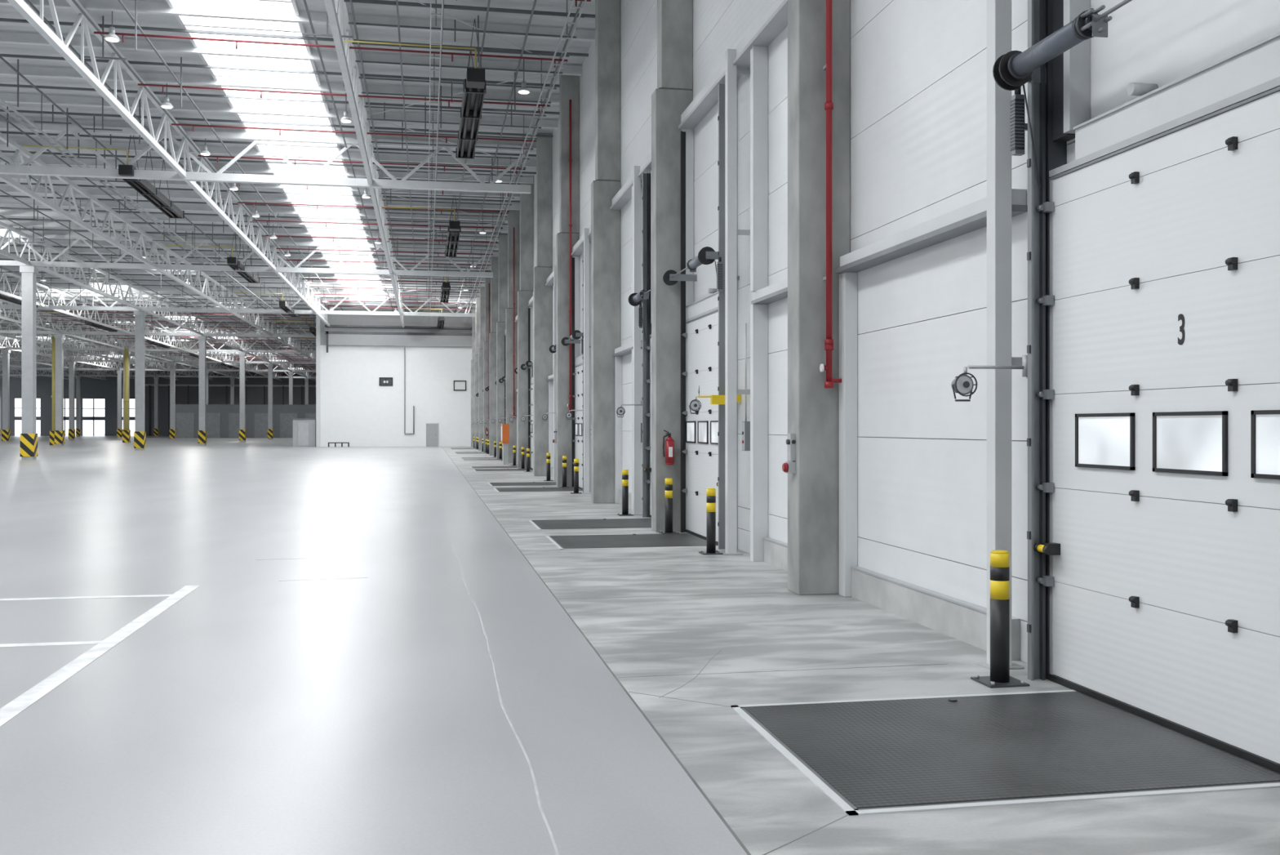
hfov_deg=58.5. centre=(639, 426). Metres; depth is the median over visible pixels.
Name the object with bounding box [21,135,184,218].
heater
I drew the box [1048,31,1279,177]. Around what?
lintel
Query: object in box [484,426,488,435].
fire extinguisher
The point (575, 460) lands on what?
bollard
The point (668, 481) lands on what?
bollard
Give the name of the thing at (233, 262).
heater
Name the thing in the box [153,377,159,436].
column
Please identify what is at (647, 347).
hinges
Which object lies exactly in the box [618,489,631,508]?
baseboard
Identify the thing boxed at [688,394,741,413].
light
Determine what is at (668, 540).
dock leveller
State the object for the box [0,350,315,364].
roof truss
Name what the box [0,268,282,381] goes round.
roof truss longitudinal
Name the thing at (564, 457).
bollard
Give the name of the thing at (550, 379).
frame
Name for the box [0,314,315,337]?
roof truss
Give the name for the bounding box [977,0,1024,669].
column
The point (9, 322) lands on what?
roof truss longitudinal
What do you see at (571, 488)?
dock leveller
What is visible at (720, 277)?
motor
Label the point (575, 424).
windows
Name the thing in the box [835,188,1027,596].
frame
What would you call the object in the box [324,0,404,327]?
roof truss longitudinal
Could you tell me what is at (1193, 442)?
windows
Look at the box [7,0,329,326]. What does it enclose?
roof truss longitudinal
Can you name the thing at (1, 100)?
cable tray
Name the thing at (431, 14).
cable tray
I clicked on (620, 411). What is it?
light
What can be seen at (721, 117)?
tracks
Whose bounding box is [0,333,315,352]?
roof truss
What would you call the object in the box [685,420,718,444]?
windows
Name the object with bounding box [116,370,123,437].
column
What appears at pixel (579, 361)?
lintel
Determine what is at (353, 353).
wall
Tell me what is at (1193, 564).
leaf
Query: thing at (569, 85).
concrete column
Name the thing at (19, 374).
beam
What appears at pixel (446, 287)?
heater
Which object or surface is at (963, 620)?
baseboard
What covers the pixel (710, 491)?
bollard
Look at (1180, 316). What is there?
number
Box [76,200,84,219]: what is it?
lamp
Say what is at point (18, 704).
floor marking
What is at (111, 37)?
lamp
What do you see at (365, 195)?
lamp
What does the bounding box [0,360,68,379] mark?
roof truss longitudinal
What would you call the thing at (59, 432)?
column
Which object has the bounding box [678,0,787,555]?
door frame
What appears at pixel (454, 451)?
dock leveller
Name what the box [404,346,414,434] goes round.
conduit
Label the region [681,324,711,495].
hinges
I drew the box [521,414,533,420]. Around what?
light
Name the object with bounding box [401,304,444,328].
heater
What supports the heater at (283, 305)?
hanging from the ceiling at (6, 11)
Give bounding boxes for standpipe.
[488,283,489,417]
[511,226,516,417]
[567,99,574,412]
[819,0,841,387]
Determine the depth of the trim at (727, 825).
6.08 m
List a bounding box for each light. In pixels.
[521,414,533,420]
[542,412,555,420]
[565,408,591,419]
[616,404,642,417]
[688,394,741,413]
[951,355,1027,401]
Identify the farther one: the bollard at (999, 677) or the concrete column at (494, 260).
the concrete column at (494, 260)
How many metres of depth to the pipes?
44.43 m
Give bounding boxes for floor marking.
[0,585,199,726]
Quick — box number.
[1177,313,1184,344]
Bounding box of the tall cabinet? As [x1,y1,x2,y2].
[501,423,509,464]
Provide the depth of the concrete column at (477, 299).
81.78 m
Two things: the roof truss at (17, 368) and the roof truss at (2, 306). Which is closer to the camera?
the roof truss at (2, 306)
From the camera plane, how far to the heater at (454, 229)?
46.38 m
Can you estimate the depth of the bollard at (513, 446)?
46.30 m
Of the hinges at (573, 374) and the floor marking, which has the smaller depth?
the floor marking
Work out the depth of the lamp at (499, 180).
39.73 m
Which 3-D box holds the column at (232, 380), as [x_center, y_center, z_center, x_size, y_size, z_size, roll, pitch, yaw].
[-64.218,-3.015,180.060,0.640,9.230,0.640,0,0,-11]
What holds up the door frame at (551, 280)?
attached to the wall at (918, 68)
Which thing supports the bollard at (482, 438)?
on the floor at (767, 802)
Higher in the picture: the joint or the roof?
the roof
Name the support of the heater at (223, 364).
hanging from the ceiling at (6, 11)
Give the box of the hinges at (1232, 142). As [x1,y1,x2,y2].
[1035,136,1237,632]
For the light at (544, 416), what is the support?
attached to the wall at (918, 68)
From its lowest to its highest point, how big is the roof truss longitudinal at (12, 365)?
1.400 m
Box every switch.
[552,428,556,443]
[782,433,795,473]
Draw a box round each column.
[0,375,1,436]
[1,349,10,442]
[19,266,38,459]
[53,333,64,445]
[67,361,75,439]
[75,376,81,436]
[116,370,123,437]
[122,351,130,430]
[133,311,146,450]
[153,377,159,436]
[168,362,176,439]
[197,336,207,444]
[205,371,208,404]
[230,377,235,404]
[239,351,246,441]
[267,363,273,439]
[288,371,293,404]
[304,377,309,404]
[471,307,475,446]
[474,295,479,448]
[478,286,484,450]
[483,270,490,452]
[488,256,498,455]
[496,234,507,458]
[505,209,519,462]
[517,177,533,468]
[533,133,552,475]
[555,75,579,486]
[591,0,620,502]
[651,0,693,532]
[787,0,849,595]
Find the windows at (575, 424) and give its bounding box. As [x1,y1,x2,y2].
[574,422,582,435]
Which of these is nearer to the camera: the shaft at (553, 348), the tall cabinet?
the shaft at (553, 348)
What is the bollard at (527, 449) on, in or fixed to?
on the floor at (767, 802)
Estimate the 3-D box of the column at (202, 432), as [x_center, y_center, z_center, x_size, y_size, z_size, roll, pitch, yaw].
[-37.217,-3.015,97.213,0.640,9.230,0.640,0,0,-11]
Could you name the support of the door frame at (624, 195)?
attached to the wall at (918, 68)
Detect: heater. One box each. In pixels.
[0,275,37,307]
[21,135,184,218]
[44,304,117,332]
[146,326,169,347]
[164,232,259,283]
[189,345,207,359]
[197,354,235,367]
[233,284,298,316]
[273,315,315,336]
[344,18,485,159]
[381,195,461,257]
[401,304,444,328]
[440,264,450,302]
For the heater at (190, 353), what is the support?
hanging from the ceiling at (6, 11)
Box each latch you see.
[644,467,651,471]
[1033,542,1060,555]
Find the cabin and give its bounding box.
[291,417,315,446]
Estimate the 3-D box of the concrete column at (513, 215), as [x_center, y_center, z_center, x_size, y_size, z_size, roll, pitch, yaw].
[-5.544,-3.895,49.729,0.577,10.990,0.350,0,0,-11]
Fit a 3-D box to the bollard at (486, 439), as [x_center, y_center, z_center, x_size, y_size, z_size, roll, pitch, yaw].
[-9.222,1.188,68.686,0.260,0.822,0.260,0,0,-11]
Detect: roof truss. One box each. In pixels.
[0,121,531,193]
[0,233,493,277]
[0,284,475,316]
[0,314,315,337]
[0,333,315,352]
[0,350,315,364]
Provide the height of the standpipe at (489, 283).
8.240 m
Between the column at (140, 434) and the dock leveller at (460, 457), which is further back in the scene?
the column at (140, 434)
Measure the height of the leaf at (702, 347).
3.165 m
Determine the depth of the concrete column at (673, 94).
17.31 m
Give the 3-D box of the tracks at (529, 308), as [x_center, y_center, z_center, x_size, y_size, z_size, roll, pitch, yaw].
[-3.928,-1.425,41.868,0.293,6.050,2.482,0,0,-11]
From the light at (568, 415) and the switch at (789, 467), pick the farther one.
the light at (568, 415)
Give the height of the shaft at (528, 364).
0.230 m
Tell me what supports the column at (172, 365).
on the floor at (257, 713)
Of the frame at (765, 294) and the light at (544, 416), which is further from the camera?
the light at (544, 416)
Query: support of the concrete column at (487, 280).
on the floor at (767, 802)
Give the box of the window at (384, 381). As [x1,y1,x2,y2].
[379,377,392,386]
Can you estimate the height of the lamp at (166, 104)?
0.880 m
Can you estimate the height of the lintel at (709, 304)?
0.335 m
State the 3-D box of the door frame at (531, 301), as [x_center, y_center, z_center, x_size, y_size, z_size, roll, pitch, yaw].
[-3.621,-1.560,40.078,0.347,6.320,6.206,0,0,-11]
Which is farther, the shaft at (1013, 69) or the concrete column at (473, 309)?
the concrete column at (473, 309)
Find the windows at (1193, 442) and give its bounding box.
[1075,409,1279,479]
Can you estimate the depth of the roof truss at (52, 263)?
56.49 m
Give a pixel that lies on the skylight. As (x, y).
(193, 23)
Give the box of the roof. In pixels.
[0,0,584,373]
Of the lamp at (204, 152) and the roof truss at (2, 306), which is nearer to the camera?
the lamp at (204, 152)
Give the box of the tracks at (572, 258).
[571,242,591,492]
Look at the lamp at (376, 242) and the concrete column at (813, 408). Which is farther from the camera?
the lamp at (376, 242)
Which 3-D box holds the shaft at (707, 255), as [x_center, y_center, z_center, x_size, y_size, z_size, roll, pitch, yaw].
[0.804,-2.220,16.011,0.502,0.230,2.420,0,0,-11]
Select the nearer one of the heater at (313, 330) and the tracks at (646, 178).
the tracks at (646, 178)
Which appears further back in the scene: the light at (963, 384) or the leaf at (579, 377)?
the leaf at (579, 377)
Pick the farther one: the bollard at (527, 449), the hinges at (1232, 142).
the bollard at (527, 449)
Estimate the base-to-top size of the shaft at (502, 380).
0.230 m
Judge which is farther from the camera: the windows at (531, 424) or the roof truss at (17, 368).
the roof truss at (17, 368)
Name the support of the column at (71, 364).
on the floor at (257, 713)
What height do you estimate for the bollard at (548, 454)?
0.822 m
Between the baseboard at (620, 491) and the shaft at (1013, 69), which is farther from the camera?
the baseboard at (620, 491)
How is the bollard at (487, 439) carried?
on the floor at (767, 802)
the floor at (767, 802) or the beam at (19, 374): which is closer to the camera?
the floor at (767, 802)
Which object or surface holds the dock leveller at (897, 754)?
on the floor at (767, 802)
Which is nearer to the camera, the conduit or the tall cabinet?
the tall cabinet
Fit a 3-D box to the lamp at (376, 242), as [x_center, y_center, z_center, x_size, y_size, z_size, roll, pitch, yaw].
[-12.188,-8.940,53.165,0.340,0.880,0.340,0,0,-11]
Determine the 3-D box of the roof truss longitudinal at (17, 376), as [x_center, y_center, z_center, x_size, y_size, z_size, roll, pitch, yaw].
[-80.264,-8.420,81.514,0.140,1.400,219.826,0,0,-11]
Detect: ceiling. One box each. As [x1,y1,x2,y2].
[0,0,595,307]
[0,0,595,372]
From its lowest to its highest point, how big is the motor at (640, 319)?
0.440 m
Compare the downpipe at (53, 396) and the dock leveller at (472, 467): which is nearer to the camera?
the dock leveller at (472, 467)
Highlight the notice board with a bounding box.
[453,380,466,391]
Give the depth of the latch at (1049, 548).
7.10 m
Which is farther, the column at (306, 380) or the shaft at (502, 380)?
the column at (306, 380)
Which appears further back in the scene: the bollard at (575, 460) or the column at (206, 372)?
the column at (206, 372)
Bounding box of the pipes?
[36,0,591,375]
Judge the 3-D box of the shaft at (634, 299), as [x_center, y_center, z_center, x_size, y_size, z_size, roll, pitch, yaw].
[0.249,-2.220,18.980,0.502,0.230,2.420,0,0,-11]
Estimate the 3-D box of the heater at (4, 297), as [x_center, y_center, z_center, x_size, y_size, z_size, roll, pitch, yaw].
[-39.953,-8.526,70.138,3.260,1.711,7.380,0,0,-11]
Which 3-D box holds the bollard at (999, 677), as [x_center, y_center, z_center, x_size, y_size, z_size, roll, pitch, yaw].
[2.246,1.188,7.135,0.260,0.822,0.260,0,0,-11]
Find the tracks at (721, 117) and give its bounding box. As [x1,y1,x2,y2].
[680,84,737,549]
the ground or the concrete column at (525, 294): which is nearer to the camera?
the concrete column at (525, 294)
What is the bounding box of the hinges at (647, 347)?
[644,346,650,483]
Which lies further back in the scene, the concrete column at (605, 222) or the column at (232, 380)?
the column at (232, 380)
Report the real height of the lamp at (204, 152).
0.880 m
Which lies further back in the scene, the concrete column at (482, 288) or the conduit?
the conduit
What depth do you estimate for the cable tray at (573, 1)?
30.57 m
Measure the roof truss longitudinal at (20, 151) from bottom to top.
1.400 m
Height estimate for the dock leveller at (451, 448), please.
0.020 m
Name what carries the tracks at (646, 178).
attached to the wall at (918, 68)
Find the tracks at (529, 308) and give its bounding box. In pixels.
[528,307,532,468]
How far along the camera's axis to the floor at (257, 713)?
7.40 m
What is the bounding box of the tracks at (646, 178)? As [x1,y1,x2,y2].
[640,170,651,516]
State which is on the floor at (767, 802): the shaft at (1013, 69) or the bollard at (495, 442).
the bollard at (495, 442)
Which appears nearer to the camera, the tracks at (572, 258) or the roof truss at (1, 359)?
the tracks at (572, 258)
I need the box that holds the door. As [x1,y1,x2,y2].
[426,423,438,446]
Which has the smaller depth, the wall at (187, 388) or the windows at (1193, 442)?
the windows at (1193, 442)
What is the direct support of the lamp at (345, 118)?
hanging from the ceiling at (6, 11)
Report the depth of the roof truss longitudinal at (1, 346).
142.03 m
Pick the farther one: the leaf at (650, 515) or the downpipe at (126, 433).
the downpipe at (126, 433)
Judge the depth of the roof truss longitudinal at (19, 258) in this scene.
70.90 m
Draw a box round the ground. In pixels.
[14,433,133,435]
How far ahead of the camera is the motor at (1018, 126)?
7.30 m
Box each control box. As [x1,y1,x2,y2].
[640,422,642,442]
[742,323,750,450]
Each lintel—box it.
[574,354,582,366]
[685,288,718,322]
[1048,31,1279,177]
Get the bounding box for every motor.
[581,336,591,354]
[638,302,642,328]
[716,257,739,291]
[1009,86,1027,155]
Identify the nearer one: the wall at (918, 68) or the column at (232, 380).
the wall at (918, 68)
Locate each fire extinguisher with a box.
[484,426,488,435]
[662,429,674,464]
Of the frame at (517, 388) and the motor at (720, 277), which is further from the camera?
the frame at (517, 388)
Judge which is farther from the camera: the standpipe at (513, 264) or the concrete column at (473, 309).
the concrete column at (473, 309)
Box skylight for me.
[165,0,386,302]
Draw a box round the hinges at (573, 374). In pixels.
[572,369,582,466]
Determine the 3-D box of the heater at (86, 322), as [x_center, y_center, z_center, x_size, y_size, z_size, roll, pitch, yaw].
[-43.522,-8.526,89.206,3.260,1.711,7.380,0,0,-11]
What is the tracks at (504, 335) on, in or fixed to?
attached to the wall at (918, 68)
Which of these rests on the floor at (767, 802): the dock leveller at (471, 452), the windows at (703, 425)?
the dock leveller at (471, 452)
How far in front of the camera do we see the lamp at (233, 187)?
41.06 m
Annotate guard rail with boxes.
[328,442,349,446]
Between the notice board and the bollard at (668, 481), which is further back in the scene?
the notice board
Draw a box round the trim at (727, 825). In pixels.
[443,448,751,854]
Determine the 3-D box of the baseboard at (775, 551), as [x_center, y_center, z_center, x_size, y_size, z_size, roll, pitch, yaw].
[1.684,1.458,12.481,0.072,0.285,2.113,0,0,-11]
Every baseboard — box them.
[551,466,553,476]
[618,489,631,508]
[763,537,787,570]
[850,565,1020,660]
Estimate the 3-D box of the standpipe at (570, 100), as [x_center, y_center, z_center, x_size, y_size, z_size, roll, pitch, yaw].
[-1.819,-4.480,30.161,0.200,8.240,0.126,0,0,-11]
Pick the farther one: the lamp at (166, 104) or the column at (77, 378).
the column at (77, 378)
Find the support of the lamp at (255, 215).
hanging from the ceiling at (6, 11)
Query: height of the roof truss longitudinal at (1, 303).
1.400 m
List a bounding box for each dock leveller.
[450,448,477,448]
[453,451,483,452]
[455,452,487,453]
[460,457,496,458]
[462,458,502,460]
[470,466,517,468]
[473,468,533,471]
[488,481,555,485]
[493,486,582,492]
[528,518,651,529]
[545,533,718,549]
[730,688,1279,815]
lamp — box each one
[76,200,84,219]
[103,11,120,42]
[160,83,173,108]
[200,138,210,155]
[228,172,238,190]
[251,200,260,217]
[269,224,277,238]
[284,249,290,256]
[339,93,351,123]
[361,177,370,198]
[374,236,381,244]
[479,213,486,233]
[494,158,502,182]
[517,58,530,94]
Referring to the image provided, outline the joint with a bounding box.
[256,465,943,854]
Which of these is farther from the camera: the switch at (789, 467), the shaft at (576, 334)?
the shaft at (576, 334)
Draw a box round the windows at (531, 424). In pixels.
[530,423,533,432]
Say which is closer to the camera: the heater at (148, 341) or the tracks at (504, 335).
the tracks at (504, 335)
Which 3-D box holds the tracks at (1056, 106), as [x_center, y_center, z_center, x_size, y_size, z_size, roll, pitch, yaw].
[2.774,-1.425,6.058,0.293,6.050,2.482,0,0,-11]
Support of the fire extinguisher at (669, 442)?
attached to the concrete column at (673, 94)
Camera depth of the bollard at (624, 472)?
20.50 m
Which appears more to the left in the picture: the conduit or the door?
the conduit
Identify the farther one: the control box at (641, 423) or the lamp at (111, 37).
the lamp at (111, 37)
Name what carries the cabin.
on the floor at (257, 713)
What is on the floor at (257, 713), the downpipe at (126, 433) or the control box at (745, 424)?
the downpipe at (126, 433)
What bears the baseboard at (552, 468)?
attached to the wall at (918, 68)
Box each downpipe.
[49,336,55,444]
[122,348,130,442]
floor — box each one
[0,435,747,854]
[441,446,1279,854]
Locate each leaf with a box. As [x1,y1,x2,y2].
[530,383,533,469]
[574,364,582,489]
[648,336,651,517]
[685,310,718,544]
[1048,86,1279,773]
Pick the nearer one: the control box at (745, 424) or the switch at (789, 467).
the switch at (789, 467)
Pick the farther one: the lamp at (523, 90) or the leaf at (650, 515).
the lamp at (523, 90)
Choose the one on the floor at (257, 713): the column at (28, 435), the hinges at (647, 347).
the column at (28, 435)
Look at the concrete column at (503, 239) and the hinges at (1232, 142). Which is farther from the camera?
the concrete column at (503, 239)
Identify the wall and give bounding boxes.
[0,369,315,435]
[175,404,315,437]
[315,308,471,446]
[519,0,1279,662]
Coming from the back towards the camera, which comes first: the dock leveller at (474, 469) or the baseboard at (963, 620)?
the dock leveller at (474, 469)
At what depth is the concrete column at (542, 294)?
36.66 m
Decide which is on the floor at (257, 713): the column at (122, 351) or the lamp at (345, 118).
the column at (122, 351)
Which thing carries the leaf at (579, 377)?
attached to the wall at (918, 68)
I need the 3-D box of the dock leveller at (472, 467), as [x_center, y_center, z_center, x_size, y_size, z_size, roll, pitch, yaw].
[-5.499,1.590,44.498,2.140,0.020,1.860,0,0,-11]
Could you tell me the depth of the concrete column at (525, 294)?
43.12 m
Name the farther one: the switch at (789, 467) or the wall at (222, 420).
the wall at (222, 420)
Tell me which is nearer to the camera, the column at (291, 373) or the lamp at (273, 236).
the lamp at (273, 236)
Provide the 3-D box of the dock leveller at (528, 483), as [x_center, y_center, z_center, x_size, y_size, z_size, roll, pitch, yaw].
[-3.086,1.590,31.602,2.140,0.020,1.860,0,0,-11]
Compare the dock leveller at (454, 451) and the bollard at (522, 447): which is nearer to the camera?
the bollard at (522, 447)
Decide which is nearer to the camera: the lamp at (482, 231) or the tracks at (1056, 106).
the tracks at (1056, 106)
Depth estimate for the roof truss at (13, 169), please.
35.94 m
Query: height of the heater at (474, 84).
1.711 m
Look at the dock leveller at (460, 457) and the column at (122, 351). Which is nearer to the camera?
the dock leveller at (460, 457)
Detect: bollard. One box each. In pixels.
[480,438,483,451]
[485,439,487,452]
[487,439,488,453]
[492,440,496,457]
[497,441,502,458]
[511,444,517,465]
[520,446,525,468]
[524,448,531,471]
[543,452,553,480]
[559,455,569,487]
[569,458,581,493]
[617,469,633,515]
[658,477,679,533]
[698,487,723,554]
[970,549,1029,687]
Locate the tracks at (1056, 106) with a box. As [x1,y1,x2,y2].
[1022,0,1090,679]
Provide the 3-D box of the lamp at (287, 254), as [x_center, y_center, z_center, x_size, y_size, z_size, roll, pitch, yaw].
[-17.592,-8.940,57.037,0.340,0.880,0.340,0,0,-11]
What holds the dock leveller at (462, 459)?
on the floor at (767, 802)
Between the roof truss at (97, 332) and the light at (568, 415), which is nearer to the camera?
the light at (568, 415)
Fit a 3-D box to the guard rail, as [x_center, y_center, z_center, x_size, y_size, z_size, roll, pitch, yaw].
[-23.313,1.425,88.421,1.600,0.350,0.100,0,0,-11]
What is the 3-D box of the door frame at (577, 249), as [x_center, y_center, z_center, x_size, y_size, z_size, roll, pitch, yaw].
[-1.207,-1.560,27.182,0.347,6.320,6.206,0,0,-11]
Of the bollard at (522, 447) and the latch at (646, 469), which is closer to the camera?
the latch at (646, 469)
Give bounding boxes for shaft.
[498,376,505,382]
[520,360,533,369]
[549,344,555,353]
[561,329,582,346]
[628,288,651,306]
[662,246,719,285]
[992,0,1132,90]
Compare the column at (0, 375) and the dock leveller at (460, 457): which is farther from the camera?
the column at (0, 375)
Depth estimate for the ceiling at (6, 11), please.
31.23 m
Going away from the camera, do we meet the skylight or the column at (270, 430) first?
the skylight
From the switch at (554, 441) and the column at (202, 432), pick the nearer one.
the switch at (554, 441)
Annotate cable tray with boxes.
[0,91,286,319]
[426,0,443,321]
[462,0,586,322]
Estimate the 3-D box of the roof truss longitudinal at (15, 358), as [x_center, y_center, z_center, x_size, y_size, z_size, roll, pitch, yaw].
[-63.603,-8.420,84.632,0.140,1.400,219.826,0,0,-11]
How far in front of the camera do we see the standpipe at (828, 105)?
10.77 m
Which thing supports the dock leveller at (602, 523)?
on the floor at (767, 802)
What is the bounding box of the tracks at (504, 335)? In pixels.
[504,335,505,423]
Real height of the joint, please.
0.002 m
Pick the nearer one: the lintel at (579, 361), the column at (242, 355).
the lintel at (579, 361)
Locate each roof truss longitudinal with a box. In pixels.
[0,132,315,362]
[0,221,315,381]
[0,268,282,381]
[0,298,248,381]
[0,319,213,380]
[0,336,178,380]
[0,344,134,378]
[0,354,107,380]
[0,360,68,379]
[0,366,21,377]
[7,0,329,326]
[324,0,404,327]
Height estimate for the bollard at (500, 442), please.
0.822 m
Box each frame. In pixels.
[515,388,517,462]
[527,296,533,471]
[545,266,555,480]
[546,373,553,475]
[571,225,591,493]
[609,151,651,515]
[612,186,642,511]
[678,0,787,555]
[750,45,787,561]
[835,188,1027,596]
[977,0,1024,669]
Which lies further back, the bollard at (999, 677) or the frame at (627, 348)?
the frame at (627, 348)
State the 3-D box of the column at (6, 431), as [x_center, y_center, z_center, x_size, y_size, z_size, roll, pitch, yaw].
[-63.405,-3.015,114.287,0.640,9.230,0.640,0,0,-11]

